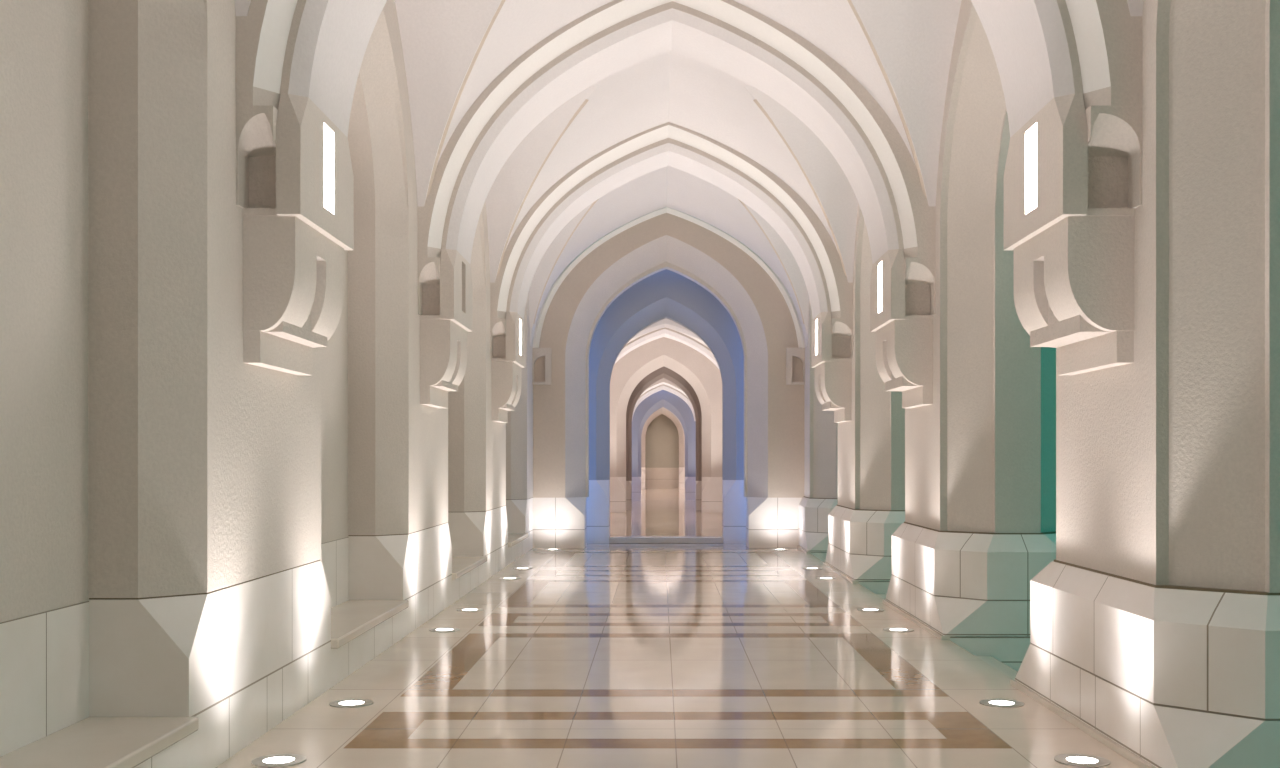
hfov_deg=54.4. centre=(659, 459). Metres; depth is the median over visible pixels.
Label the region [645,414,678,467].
wall
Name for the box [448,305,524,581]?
wall pier
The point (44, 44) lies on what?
wall
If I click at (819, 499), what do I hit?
pier
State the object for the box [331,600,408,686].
stone bench
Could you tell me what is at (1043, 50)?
arch
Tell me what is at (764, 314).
archway
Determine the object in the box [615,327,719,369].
arch
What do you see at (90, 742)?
stone bench
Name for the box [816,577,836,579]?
uplight
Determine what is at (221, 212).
wall pier
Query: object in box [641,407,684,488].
archway
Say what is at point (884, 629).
uplight
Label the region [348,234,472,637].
wall pier
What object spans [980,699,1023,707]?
uplight
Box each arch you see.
[236,0,1141,137]
[418,0,935,263]
[490,122,852,318]
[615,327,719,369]
[632,318,700,339]
[632,378,695,421]
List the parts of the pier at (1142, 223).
recessed panel, skirting, niche sill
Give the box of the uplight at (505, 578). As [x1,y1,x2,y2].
[499,577,519,579]
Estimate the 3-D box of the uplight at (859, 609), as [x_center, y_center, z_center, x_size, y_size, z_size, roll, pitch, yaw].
[2.160,1.537,12.770,0.272,0.006,0.272,0,0,0]
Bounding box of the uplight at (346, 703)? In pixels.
[329,699,373,707]
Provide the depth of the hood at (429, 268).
11.55 m
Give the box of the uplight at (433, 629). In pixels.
[429,627,459,631]
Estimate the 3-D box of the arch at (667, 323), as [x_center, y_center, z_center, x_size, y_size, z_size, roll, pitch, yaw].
[0.115,-3.110,26.750,4.880,3.300,1.140,0,0,0]
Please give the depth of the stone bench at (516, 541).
19.41 m
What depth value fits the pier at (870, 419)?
16.09 m
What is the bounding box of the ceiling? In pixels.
[234,0,1143,346]
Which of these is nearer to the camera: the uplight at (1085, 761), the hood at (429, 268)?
the uplight at (1085, 761)
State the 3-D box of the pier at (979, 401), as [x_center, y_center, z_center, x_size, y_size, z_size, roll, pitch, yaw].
[2.980,-0.010,12.050,1.700,3.900,2.800,0,0,0]
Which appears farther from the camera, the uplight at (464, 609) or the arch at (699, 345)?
the arch at (699, 345)
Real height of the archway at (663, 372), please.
6.300 m
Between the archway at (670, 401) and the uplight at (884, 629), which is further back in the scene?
the archway at (670, 401)
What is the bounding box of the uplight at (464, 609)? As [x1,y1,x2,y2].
[457,608,482,611]
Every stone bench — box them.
[0,717,198,767]
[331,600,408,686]
[452,556,486,603]
[508,533,527,564]
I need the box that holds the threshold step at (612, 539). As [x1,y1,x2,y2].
[609,536,722,542]
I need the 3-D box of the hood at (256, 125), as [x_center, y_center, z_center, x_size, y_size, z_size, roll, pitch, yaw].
[-2.138,-1.600,6.621,0.215,0.520,0.178,0,0,0]
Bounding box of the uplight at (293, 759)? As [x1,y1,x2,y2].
[251,754,305,767]
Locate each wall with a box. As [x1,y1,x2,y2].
[0,0,532,621]
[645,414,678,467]
[808,0,1279,344]
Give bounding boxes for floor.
[216,488,1139,767]
[976,656,1017,678]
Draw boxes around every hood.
[236,105,277,207]
[418,257,440,314]
[490,318,505,357]
[831,318,852,357]
[904,257,935,314]
[1085,105,1141,207]
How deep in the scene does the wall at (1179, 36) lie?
10.61 m
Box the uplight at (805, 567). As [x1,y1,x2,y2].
[803,567,821,568]
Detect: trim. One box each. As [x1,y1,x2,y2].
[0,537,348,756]
[645,468,678,487]
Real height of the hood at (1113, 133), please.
0.520 m
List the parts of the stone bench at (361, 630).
seat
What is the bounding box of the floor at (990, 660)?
[976,656,1017,678]
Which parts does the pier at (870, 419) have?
recessed panel, skirting, niche sill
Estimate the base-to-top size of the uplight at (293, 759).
0.006 m
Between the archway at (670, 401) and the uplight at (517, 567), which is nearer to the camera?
the uplight at (517, 567)
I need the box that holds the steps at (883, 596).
[877,594,885,598]
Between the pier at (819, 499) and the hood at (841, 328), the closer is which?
the hood at (841, 328)
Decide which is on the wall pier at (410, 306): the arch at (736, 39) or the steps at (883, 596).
the arch at (736, 39)
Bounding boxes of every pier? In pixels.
[88,45,353,767]
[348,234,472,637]
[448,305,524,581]
[506,343,532,552]
[797,344,836,561]
[811,308,904,593]
[870,236,1055,670]
[1004,52,1279,767]
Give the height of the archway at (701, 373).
6.300 m
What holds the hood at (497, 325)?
attached to the wall pier at (490, 387)
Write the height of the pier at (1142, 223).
3.900 m
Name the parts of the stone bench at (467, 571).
seat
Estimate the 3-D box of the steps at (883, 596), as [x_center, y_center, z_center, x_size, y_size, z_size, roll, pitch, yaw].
[2.830,1.800,14.500,0.700,0.260,2.060,0,0,0]
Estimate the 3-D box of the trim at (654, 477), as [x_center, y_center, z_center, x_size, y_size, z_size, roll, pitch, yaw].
[0.115,0.980,67.575,6.200,1.120,0.050,0,0,0]
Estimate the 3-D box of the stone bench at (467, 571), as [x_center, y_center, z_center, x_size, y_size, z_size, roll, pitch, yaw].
[-2.438,1.375,14.500,0.525,0.330,2.360,0,0,0]
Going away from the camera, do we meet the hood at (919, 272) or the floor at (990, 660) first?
the floor at (990, 660)
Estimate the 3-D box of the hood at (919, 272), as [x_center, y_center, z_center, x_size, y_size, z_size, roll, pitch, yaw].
[2.405,-1.600,11.521,0.290,0.520,0.178,0,0,0]
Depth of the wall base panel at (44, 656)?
5.49 m
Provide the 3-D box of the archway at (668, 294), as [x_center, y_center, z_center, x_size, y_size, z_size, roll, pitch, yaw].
[0.158,-1.610,23.200,4.765,6.300,0.500,0,0,0]
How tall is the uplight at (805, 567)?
0.006 m
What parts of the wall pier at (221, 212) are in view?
niche sill, recessed panel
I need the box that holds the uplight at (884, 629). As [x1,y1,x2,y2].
[883,627,913,631]
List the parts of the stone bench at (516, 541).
seat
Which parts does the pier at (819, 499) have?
skirting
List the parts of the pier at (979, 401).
recessed panel, skirting, niche sill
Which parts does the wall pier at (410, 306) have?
niche sill, recessed panel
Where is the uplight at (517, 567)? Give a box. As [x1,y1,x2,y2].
[513,567,531,568]
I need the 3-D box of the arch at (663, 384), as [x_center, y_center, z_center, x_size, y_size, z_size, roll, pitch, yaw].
[0.115,-3.060,43.600,4.880,3.400,1.040,0,0,0]
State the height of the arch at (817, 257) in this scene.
2.800 m
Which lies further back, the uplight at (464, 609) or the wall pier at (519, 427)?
the wall pier at (519, 427)
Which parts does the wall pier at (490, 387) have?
niche sill, recessed panel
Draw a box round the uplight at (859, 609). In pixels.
[857,608,883,611]
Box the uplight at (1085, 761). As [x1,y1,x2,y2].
[1054,754,1109,767]
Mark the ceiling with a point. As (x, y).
(899, 51)
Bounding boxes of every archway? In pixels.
[533,207,804,547]
[587,269,745,543]
[610,337,721,511]
[626,366,701,509]
[632,390,695,500]
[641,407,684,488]

